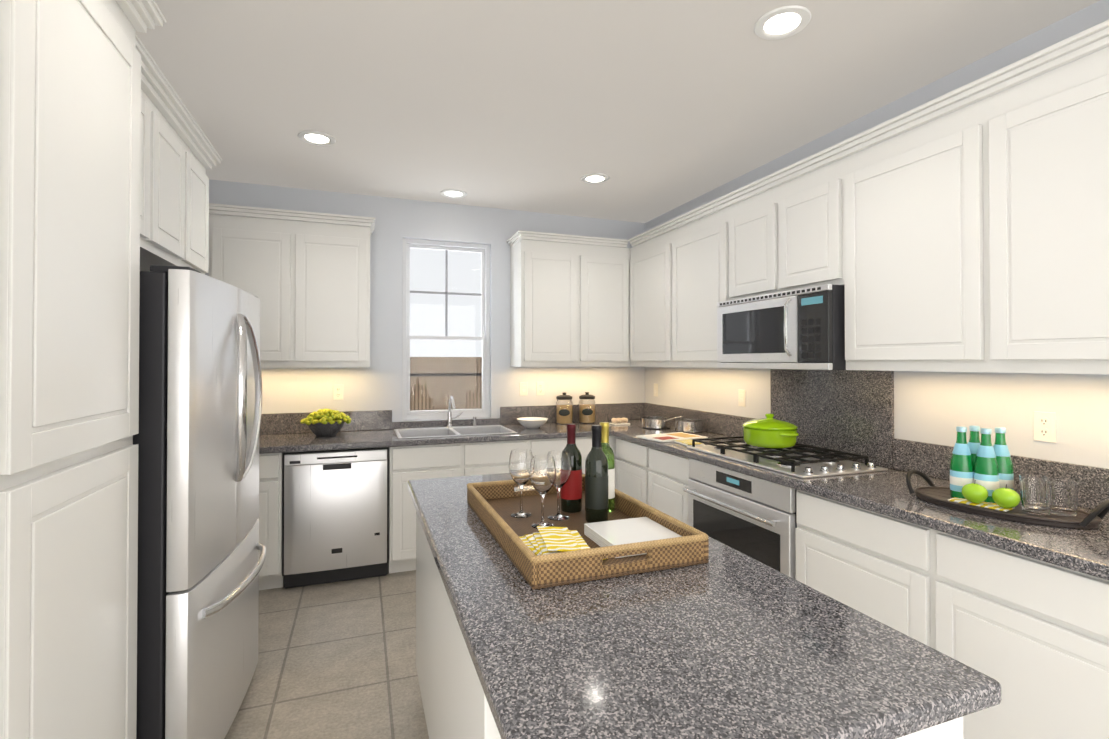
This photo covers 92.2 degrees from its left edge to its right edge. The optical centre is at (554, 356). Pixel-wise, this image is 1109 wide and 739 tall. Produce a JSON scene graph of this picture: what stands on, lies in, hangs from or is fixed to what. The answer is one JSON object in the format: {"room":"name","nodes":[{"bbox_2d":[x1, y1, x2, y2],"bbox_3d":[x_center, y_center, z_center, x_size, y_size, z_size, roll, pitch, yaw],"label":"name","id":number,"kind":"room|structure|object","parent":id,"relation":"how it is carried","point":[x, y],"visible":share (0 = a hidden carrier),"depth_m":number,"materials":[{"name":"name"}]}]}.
{"room":"kitchen","nodes":[
{"label":"kitchen","id":0,"kind":"room"},
{"bbox_2d":[224,570,428,738],"bbox_3d":[0.122,1.480,1.338,4.010,0.060,6.460,0,-1,-20],"label":"floor","id":1,"kind":"structure","parent":0,"point":[336,660],"depth_m":2.53,"materials":[{"name":"tile"}]},
{"bbox_2d":[0,0,19,738],"bbox_3d":[-1.233,0.205,0.560,0.684,2.473,0.660,0,-1,-20],"label":"tall cabinet","id":2,"kind":"object","parent":1,"relation":"on","point":[9,9],"depth_m":1.02,"materials":[{"name":"white wood"}]},
{"bbox_2d":[12,0,151,738],"bbox_3d":[-1.461,0.211,1.190,0.684,2.473,0.680,0,-1,-20],"label":"tall cabinet","id":3,"kind":"object","parent":1,"relation":"on","point":[70,118],"depth_m":1.26,"materials":[{"name":"white wood"}]},
{"bbox_2d":[133,265,265,738],"bbox_3d":[-1.590,0.585,1.999,0.863,1.741,0.860,0,-1,-16],"label":"refrigerator","id":4,"kind":"object","parent":1,"relation":"on","point":[200,546],"visible":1,"depth_m":1.72,"materials":[{"name":"grey metal"}]},
{"bbox_2d":[259,452,286,589],"bbox_3d":[-2.204,1.032,3.468,0.846,0.874,0.634,0,-1,-20],"label":"base cabinet","id":5,"kind":"object","parent":1,"relation":"on","point":[270,464],"depth_m":3.30,"materials":[{"name":"white wood"}]},
{"bbox_2d":[388,447,509,572],"bbox_3d":[-0.712,1.125,4.010,1.038,0.699,0.634,0,-1,-20],"label":"base cabinet","id":6,"kind":"object","parent":1,"relation":"on","point":[407,464],"depth_m":3.60,"materials":[{"name":"white wood"}]},
{"bbox_2d":[282,447,388,588],"bbox_3d":[-1.496,1.041,3.704,0.636,0.861,0.616,0,-1,-20],"label":"dishwasher","id":7,"kind":"object","parent":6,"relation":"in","point":[335,515],"visible":1,"depth_m":3.42,"materials":[{"name":"silver metal"}]},
{"bbox_2d":[495,435,614,473],"bbox_3d":[-0.019,1.040,4.262,0.721,0.874,0.634,0,-1,-20],"label":"base cabinet","id":8,"kind":"object","parent":1,"relation":"on","point":[584,444],"depth_m":3.92,"materials":[{"name":"white wood"}]},
{"bbox_2d":[259,404,606,453],"bbox_3d":[-1.146,0.503,3.845,3.090,0.190,0.658,0,-1,-20],"label":"countertop","id":9,"kind":"structure","parent":8,"relation":"on","point":[279,432],"depth_m":3.90,"materials":[{"name":"stone"}]},
{"bbox_2d":[301,408,350,436],"bbox_3d":[-1.621,0.461,3.792,0.333,0.192,0.269,0,-1,-20],"label":"potted plant","id":10,"kind":"object","parent":9,"relation":"on","point":[327,422],"visible":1,"depth_m":3.71,"materials":[{"name":"yellow plant"}]},
{"bbox_2d":[394,425,516,438],"bbox_3d":[-0.755,0.651,4.009,0.840,0.196,0.525,0,-1,-20],"label":"sink","id":11,"kind":"object","parent":9,"relation":"in","point":[406,433],"visible":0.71,"depth_m":4.13,"materials":[{"name":"silver metal"}]},
{"bbox_2d":[446,396,476,427],"bbox_3d":[-0.711,0.426,4.162,0.246,0.256,0.241,0,-1,-20],"label":"faucet","id":12,"kind":"object","parent":9,"relation":"on","point":[449,415],"visible":1,"depth_m":4.20,"materials":[{"name":"silver metal"}]},
{"bbox_2d":[517,417,547,428],"bbox_3d":[-0.174,0.525,4.229,0.256,0.072,0.256,0,-1,-20],"label":"bowl","id":13,"kind":"object","parent":9,"relation":"on","point":[532,422],"visible":1,"depth_m":4.16,"materials":[{"name":"white ceramic"}]},
{"bbox_2d":[556,392,572,424],"bbox_3d":[0.086,0.431,4.510,0.144,0.266,0.155,0,-1,-20],"label":"jar","id":14,"kind":"object","parent":9,"relation":"on","point":[564,414],"visible":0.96,"depth_m":4.46,"materials":[{"name":"clear glass"}]},
{"bbox_2d":[615,437,638,499],"bbox_3d":[0.852,1.037,3.924,0.634,0.874,0.566,0,-1,-20],"label":"base cabinet","id":15,"kind":"object","parent":1,"relation":"on","point":[627,452],"depth_m":3.89,"materials":[{"name":"white wood"}]},
{"bbox_2d":[579,369,1108,579],"bbox_3d":[1.435,0.323,2.261,0.679,0.521,5.400,0,-1,-20],"label":"countertop","id":16,"kind":"structure","parent":15,"relation":"on","point":[850,411],"depth_m":2.51,"materials":[{"name":"stone"}]},
{"bbox_2d":[579,392,595,423],"bbox_3d":[0.282,0.432,4.570,0.144,0.266,0.155,0,-1,-20],"label":"jar","id":17,"kind":"object","parent":16,"relation":"on","point":[587,413],"visible":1,"depth_m":4.52,"materials":[{"name":"clear glass"}]},
{"bbox_2d":[609,417,629,424],"bbox_3d":[0.547,0.536,4.470,0.150,0.054,0.100,0,-1,-20],"label":"dish","id":18,"kind":"object","parent":16,"relation":"on","point":[620,421],"visible":1,"depth_m":4.44,"materials":[{"name":"white ceramic"}]},
{"bbox_2d":[641,416,681,428],"bbox_3d":[0.840,0.501,4.159,0.238,0.120,0.422,0,-1,-20],"label":"saucepan","id":19,"kind":"object","parent":16,"relation":"on","point":[654,422],"visible":1,"depth_m":4.15,"materials":[{"name":"silver metal"}]},
{"bbox_2d":[636,432,707,442],"bbox_3d":[0.805,0.550,3.670,0.400,0.012,0.280,0,-1,-28],"label":"cookbook","id":20,"kind":"object","parent":16,"relation":"on","point":[667,437],"visible":0.9,"depth_m":3.64,"materials":[{"name":"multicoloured paper"}]},
{"bbox_2d":[675,418,702,432],"bbox_3d":[1.005,0.515,3.998,0.208,0.088,0.208,0,-1,-20],"label":"saucepan","id":21,"kind":"object","parent":16,"relation":"on","point":[685,425],"visible":0.96,"depth_m":3.92,"materials":[{"name":"silver metal"}]},
{"bbox_2d":[674,439,704,445],"bbox_3d":[0.860,0.546,3.402,0.120,0.015,0.180,0,-1,-15],"label":"dish towel","id":22,"kind":"object","parent":16,"relation":"on","point":[686,442],"visible":0.81,"depth_m":3.36,"materials":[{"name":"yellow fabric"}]},
{"bbox_2d":[687,436,887,477],"bbox_3d":[1.203,0.521,2.905,0.525,0.056,0.910,0,-1,-20],"label":"cooktop","id":23,"kind":"object","parent":16,"relation":"in","point":[802,463],"visible":0.79,"depth_m":2.70,"materials":[{"name":"silver metal"}]},
{"bbox_2d":[742,413,798,447],"bbox_3d":[1.209,0.405,2.998,0.292,0.176,0.373,0,-1,-20],"label":"pot","id":24,"kind":"object","parent":23,"relation":"on","point":[769,431],"visible":1,"depth_m":2.89,"materials":[{"name":"green ceramic"}]},
{"bbox_2d":[906,470,1108,528],"bbox_3d":[1.577,0.494,1.897,0.324,0.092,0.565,0,-1,-20],"label":"oval tray","id":25,"kind":"object","parent":16,"relation":"on","point":[933,494],"visible":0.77,"depth_m":1.77,"materials":[{"name":"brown wood"}]},
{"bbox_2d":[950,426,973,498],"bbox_3d":[1.503,0.389,1.969,0.072,0.262,0.072,0,-1,-20],"label":"water bottle","id":26,"kind":"object","parent":25,"relation":"on","point":[961,469],"visible":0.81,"depth_m":1.95,"materials":[{"name":"green glass"}]},
{"bbox_2d":[968,426,980,464],"bbox_3d":[1.570,0.389,1.994,0.072,0.262,0.072,0,-1,-20],"label":"water bottle","id":27,"kind":"object","parent":25,"relation":"on","point":[974,442],"visible":0.31,"depth_m":1.98,"materials":[{"name":"green glass"}]},
{"bbox_2d":[948,497,1014,511],"bbox_3d":[1.498,0.516,1.877,0.075,0.006,0.170,0,-1,-32],"label":"napkin","id":28,"kind":"object","parent":25,"relation":"on","point":[994,506],"visible":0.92,"depth_m":1.86,"materials":[{"name":"yellow fabric"}]},
{"bbox_2d":[962,480,987,502],"bbox_3d":[1.478,0.472,1.876,0.074,0.080,0.074,0,-1,-20],"label":"apple","id":29,"kind":"object","parent":28,"relation":"on","point":[974,492],"visible":0.94,"depth_m":1.85,"materials":[{"name":"green food"}]},
{"bbox_2d":[992,484,1020,508],"bbox_3d":[1.531,0.472,1.810,0.074,0.080,0.074,0,-1,-20],"label":"apple","id":30,"kind":"object","parent":28,"relation":"on","point":[1007,498],"visible":0.98,"depth_m":1.79,"materials":[{"name":"green food"}]},
{"bbox_2d":[974,428,998,503],"bbox_3d":[1.551,0.388,1.917,0.072,0.262,0.072,0,-1,-20],"label":"water bottle","id":31,"kind":"object","parent":25,"relation":"on","point":[986,471],"visible":0.77,"depth_m":1.90,"materials":[{"name":"green glass"}]},
{"bbox_2d":[993,427,1013,489],"bbox_3d":[1.621,0.388,1.940,0.072,0.262,0.072,0,-1,-20],"label":"water bottle","id":32,"kind":"object","parent":25,"relation":"on","point":[1004,460],"visible":0.65,"depth_m":1.91,"materials":[{"name":"green glass"}]},
{"bbox_2d":[1019,474,1049,504],"bbox_3d":[1.664,0.466,1.851,0.080,0.105,0.080,0,-1,-20],"label":"tumbler","id":33,"kind":"object","parent":25,"relation":"on","point":[1033,476],"visible":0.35,"depth_m":1.87,"materials":[{"name":"clear glass"}]},
{"bbox_2d":[1020,478,1051,515],"bbox_3d":[1.604,0.466,1.778,0.080,0.105,0.080,0,-1,-20],"label":"tumbler","id":34,"kind":"object","parent":25,"relation":"on","point":[1035,496],"visible":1,"depth_m":1.75,"materials":[{"name":"clear glass"}]},
{"bbox_2d":[1046,479,1078,515],"bbox_3d":[1.681,0.466,1.768,0.080,0.105,0.080,0,-1,-20],"label":"tumbler","id":35,"kind":"object","parent":25,"relation":"on","point":[1064,497],"visible":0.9,"depth_m":1.74,"materials":[{"name":"clear glass"}]},
{"bbox_2d":[639,443,691,524],"bbox_3d":[0.998,1.033,3.522,0.634,0.874,0.573,0,-1,-20],"label":"base cabinet","id":36,"kind":"object","parent":1,"relation":"on","point":[663,475],"depth_m":3.42,"materials":[{"name":"white wood"}]},
{"bbox_2d":[416,521,962,738],"bbox_3d":[0.047,1.015,1.622,0.747,0.874,1.803,0,-1,-20],"label":"kitchen island","id":37,"kind":"object","parent":1,"relation":"on","point":[452,703],"depth_m":1.60,"materials":[{"name":"wood"}]},
{"bbox_2d":[407,473,1001,738],"bbox_3d":[0.041,0.558,1.620,0.795,0.040,1.880,0,-1,-20],"label":"island countertop","id":38,"kind":"structure","parent":37,"relation":"on","point":[731,645],"depth_m":0.95,"materials":[{"name":"grey stone"}]},
{"bbox_2d":[467,474,708,589],"bbox_3d":[0.039,0.500,1.679,0.485,0.075,0.805,0,-1,-20],"label":"rattan tray","id":39,"kind":"object","parent":38,"relation":"on","point":[493,505],"visible":0.79,"depth_m":1.38,"materials":[{"name":"brown wicker"}]},
{"bbox_2d":[509,449,532,517],"bbox_3d":[-0.111,0.420,1.785,0.085,0.215,0.085,0,-1,-20],"label":"wine glass","id":40,"kind":"object","parent":39,"relation":"on","point":[519,463],"visible":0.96,"depth_m":1.76,"materials":[{"name":"clear glass"}]},
{"bbox_2d":[529,455,555,528],"bbox_3d":[-0.037,0.419,1.668,0.085,0.215,0.085,0,-1,-20],"label":"wine glass","id":41,"kind":"object","parent":39,"relation":"on","point":[542,472],"visible":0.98,"depth_m":1.64,"materials":[{"name":"clear glass"}]},
{"bbox_2d":[548,450,570,520],"bbox_3d":[0.013,0.420,1.755,0.085,0.215,0.085,0,-1,-20],"label":"wine glass","id":42,"kind":"object","parent":39,"relation":"on","point":[562,459],"visible":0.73,"depth_m":1.73,"materials":[{"name":"clear glass"}]},
{"bbox_2d":[519,526,607,559],"bbox_3d":[0.013,0.508,1.454,0.189,0.033,0.274,0,-1,-29],"label":"napkin","id":43,"kind":"object","parent":39,"relation":"on","point":[546,540],"visible":0.58,"depth_m":1.46,"materials":[{"name":"yellow fabric"}]},
{"bbox_2d":[560,424,581,512],"bbox_3d":[0.058,0.380,1.846,0.075,0.296,0.075,0,-1,-20],"label":"wine bottle","id":44,"kind":"object","parent":39,"relation":"on","point":[571,494],"visible":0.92,"depth_m":1.82,"materials":[{"name":"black glass"}]},
{"bbox_2d":[585,425,607,522],"bbox_3d":[0.136,0.374,1.720,0.075,0.306,0.075,0,-1,-20],"label":"wine bottle","id":45,"kind":"object","parent":39,"relation":"on","point":[596,485],"visible":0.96,"depth_m":1.69,"materials":[{"name":"black glass"}]},
{"bbox_2d":[600,422,614,511],"bbox_3d":[0.173,0.378,1.851,0.071,0.301,0.071,0,-1,-20],"label":"wine bottle","id":46,"kind":"object","parent":39,"relation":"on","point":[607,449],"visible":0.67,"depth_m":1.83,"materials":[{"name":"green glass"}]},
{"bbox_2d":[584,517,681,557],"bbox_3d":[0.221,0.509,1.522,0.210,0.032,0.210,0,-1,-20],"label":"plates","id":47,"kind":"object","parent":39,"relation":"on","point":[619,532],"visible":0.54,"depth_m":1.51,"materials":[{"name":"white ceramic"}]},
{"bbox_2d":[795,490,902,632],"bbox_3d":[1.485,1.020,2.181,0.634,0.874,0.688,0,-1,-20],"label":"base cabinet","id":48,"kind":"object","parent":1,"relation":"on","point":[851,555],"depth_m":2.11,"materials":[{"name":"white wood"}]},
{"bbox_2d":[683,458,796,579],"bbox_3d":[1.183,0.976,2.861,0.679,0.767,0.790,0,-1,-20],"label":"wall oven","id":49,"kind":"object","parent":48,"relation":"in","point":[751,517],"visible":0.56,"depth_m":2.66,"materials":[{"name":"grey metal"}]},
{"bbox_2d":[903,521,1108,738],"bbox_3d":[1.681,1.015,1.642,0.634,0.874,0.742,0,-1,-20],"label":"base cabinet","id":50,"kind":"object","parent":1,"relation":"on","point":[1030,635],"depth_m":1.58,"materials":[{"name":"white wood"}]},
{"bbox_2d":[205,179,644,421],"bbox_3d":[-0.960,0.118,4.330,4.010,2.720,0.120,0,-1,-20],"label":"wall","id":51,"kind":"structure","parent":0,"point":[376,384],"depth_m":4.18,"materials":[{"name":"paint"}]},
{"bbox_2d":[209,207,304,367],"bbox_3d":[-2.029,-0.439,3.700,0.566,1.022,0.344,0,-1,-20],"label":"upper cabinet","id":52,"kind":"object","parent":51,"relation":"attached to","point":[261,257],"depth_m":3.57,"materials":[{"name":"white wood"}]},
{"bbox_2d":[333,385,342,399],"bbox_3d":[-1.629,0.265,4.018,0.070,0.114,0.008,0,-1,-20],"label":"electrical outlet","id":53,"kind":"object","parent":51,"relation":"attached to","point":[337,392],"visible":1,"depth_m":4.01,"materials":[{"name":"white plastic"}]},
{"bbox_2d":[305,215,372,367],"bbox_3d":[-1.630,-0.437,3.845,0.566,1.022,0.344,0,-1,-20],"label":"upper cabinet","id":54,"kind":"object","parent":51,"relation":"attached to","point":[306,281],"depth_m":3.71,"materials":[{"name":"white wood"}]},
{"bbox_2d":[402,238,489,419],"bbox_3d":[-0.883,-0.219,4.372,0.708,1.443,0.070,0,-1,-20],"label":"window","id":55,"kind":"structure","parent":51,"relation":"in","point":[484,295],"depth_m":4.37,"materials":[{"name":"white plastic"}]},
{"bbox_2d":[520,382,527,395],"bbox_3d":[-0.261,0.270,4.514,0.070,0.114,0.009,0,-1,-20],"label":"light switch","id":56,"kind":"object","parent":51,"relation":"attached to","point":[523,388],"visible":1,"depth_m":4.51,"materials":[{"name":"white plastic"}]},
{"bbox_2d":[536,382,543,394],"bbox_3d":[-0.120,0.270,4.566,0.070,0.114,0.008,0,-1,-20],"label":"electrical outlet","id":57,"kind":"object","parent":51,"relation":"attached to","point":[539,388],"visible":1,"depth_m":4.56,"materials":[{"name":"white plastic"}]},
{"bbox_2d":[509,235,588,366],"bbox_3d":[-0.053,-0.432,4.417,0.550,1.022,0.344,0,-1,-20],"label":"upper cabinet","id":58,"kind":"object","parent":51,"relation":"attached to","point":[549,278],"depth_m":4.26,"materials":[{"name":"white wood"}]},
{"bbox_2d":[589,239,629,366],"bbox_3d":[0.331,-0.431,4.557,0.549,1.022,0.344,0,-1,-20],"label":"upper cabinet","id":59,"kind":"object","parent":51,"relation":"attached to","point":[609,267],"depth_m":4.42,"materials":[{"name":"white wood"}]},
{"bbox_2d":[117,0,1099,222],"bbox_3d":[0.122,-1.300,1.364,4.010,0.060,6.460,0,-1,-20],"label":"ceiling","id":60,"kind":"structure","parent":0,"point":[652,109],"depth_m":2.47,"materials":[{"name":"paint"}]},
{"bbox_2d":[298,130,335,145],"bbox_3d":[-1.357,-1.248,3.050,0.200,0.010,0.200,0,-1,-20],"label":"recessed light","id":61,"kind":"object","parent":60,"relation":"in","point":[318,138],"visible":1,"depth_m":3.04,"materials":[{"name":"white plastic"}]},
{"bbox_2d":[440,189,466,197],"bbox_3d":[-0.764,-1.238,4.053,0.200,0.010,0.200,0,-1,-20],"label":"recessed light","id":62,"kind":"object","parent":60,"relation":"in","point":[452,193],"visible":0.98,"depth_m":4.04,"materials":[{"name":"white"}]},
{"bbox_2d":[581,173,608,183],"bbox_3d":[0.282,-1.242,3.720,0.200,0.010,0.200,0,-1,-20],"label":"recessed light","id":63,"kind":"object","parent":60,"relation":"in","point":[595,178],"visible":1,"depth_m":3.71,"materials":[{"name":"white plastic"}]},
{"bbox_2d":[754,5,810,39],"bbox_3d":[0.859,-1.258,2.014,0.200,0.010,0.200,0,-1,-20],"label":"recessed light","id":64,"kind":"object","parent":60,"relation":"in","point":[782,22],"visible":1,"depth_m":2.01,"materials":[{"name":"white plastic"}]},
{"bbox_2d":[645,0,1108,468],"bbox_3d":[1.971,0.096,1.958,0.120,2.720,6.340,0,-1,-20],"label":"wall","id":65,"kind":"structure","parent":0,"point":[932,407],"depth_m":2.33,"materials":[{"name":"paint"}]},
{"bbox_2d":[628,228,663,366],"bbox_3d":[0.912,-0.434,4.198,0.344,1.022,0.695,0,-1,-20],"label":"upper cabinet","id":66,"kind":"object","parent":65,"relation":"attached to","point":[646,258],"depth_m":4.20,"materials":[{"name":"white wood"}]},
{"bbox_2d":[654,383,657,396],"bbox_3d":[0.896,0.292,4.726,0.009,0.114,0.070,0,-1,-20],"label":"light switch","id":67,"kind":"object","parent":65,"relation":"attached to","point":[656,390],"visible":1,"depth_m":4.71,"materials":[{"name":"white plastic"}]},
{"bbox_2d":[664,200,727,367],"bbox_3d":[1.102,-0.439,3.673,0.344,1.022,0.706,0,-1,-20],"label":"upper cabinet","id":68,"kind":"object","parent":65,"relation":"attached to","point":[696,252],"depth_m":3.60,"materials":[{"name":"white wood"}]},
{"bbox_2d":[738,390,745,406],"bbox_3d":[1.284,0.282,3.659,0.009,0.114,0.070,0,-1,-20],"label":"electrical outlet","id":69,"kind":"object","parent":65,"relation":"attached to","point":[742,398],"visible":1,"depth_m":3.65,"materials":[{"name":"white plastic"}]},
{"bbox_2d":[728,184,763,300],"bbox_3d":[1.306,-0.647,3.114,0.344,0.617,0.486,0,-1,-20],"label":"upper cabinet","id":70,"kind":"object","parent":65,"relation":"attached to","point":[746,217],"depth_m":3.13,"materials":[{"name":"white wood"}]},
{"bbox_2d":[764,148,839,294],"bbox_3d":[1.423,-0.650,2.791,0.344,0.617,0.486,0,-1,-20],"label":"upper cabinet","id":71,"kind":"object","parent":65,"relation":"attached to","point":[802,213],"depth_m":2.72,"materials":[{"name":"white wood"}]},
{"bbox_2d":[717,284,845,369],"bbox_3d":[1.307,-0.135,2.927,0.467,0.400,0.824,0,-1,-20],"label":"microwave","id":72,"kind":"object","parent":71,"relation":"attached to","point":[801,329],"visible":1,"depth_m":2.71,"materials":[{"name":"grey metal"}]},
{"bbox_2d":[840,96,955,371],"bbox_3d":[1.622,-0.452,2.241,0.344,1.022,0.681,0,-1,-20],"label":"upper cabinet","id":73,"kind":"object","parent":65,"relation":"attached to","point":[898,193],"depth_m":2.22,"materials":[{"name":"white wood"}]},
{"bbox_2d":[956,28,1108,373],"bbox_3d":[1.817,-0.457,1.706,0.344,1.022,0.742,0,-1,-20],"label":"upper cabinet","id":74,"kind":"object","parent":65,"relation":"attached to","point":[972,237],"depth_m":1.78,"materials":[{"name":"white wood"}]},
{"bbox_2d":[1034,411,1055,442],"bbox_3d":[1.872,0.267,2.039,0.008,0.114,0.070,0,-1,-20],"label":"electrical outlet","id":75,"kind":"object","parent":65,"relation":"attached to","point":[1044,426],"visible":1,"depth_m":2.04,"materials":[{"name":"white plastic"}]},
{"bbox_3d":[-1.686,0.084,0.631,0.120,2.720,6.340,0,-1,-20],"label":"wall","id":76,"kind":"structure","parent":0,"visible":0},
{"bbox_2d":[136,34,221,274],"bbox_3d":[-1.833,0.201,2.113,0.616,2.511,1.285,0,-1,-20],"label":"upper cabinet","id":77,"kind":"object","parent":76,"relation":"attached to","point":[174,204],"visible":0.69,"depth_m":2.20,"materials":[{"name":"white wood"}]},
{"label":"outside","id":78,"kind":"structure","parent":0,"visible":0},
{"bbox_2d":[410,357,481,410],"bbox_3d":[-1.354,1.058,6.477,10.000,2.120,4.160,0,-1,-20],"label":"fence","id":79,"kind":"object","parent":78,"point":[473,371],"depth_m":6.57,"materials":[{"name":"brown wood"}]}
]}

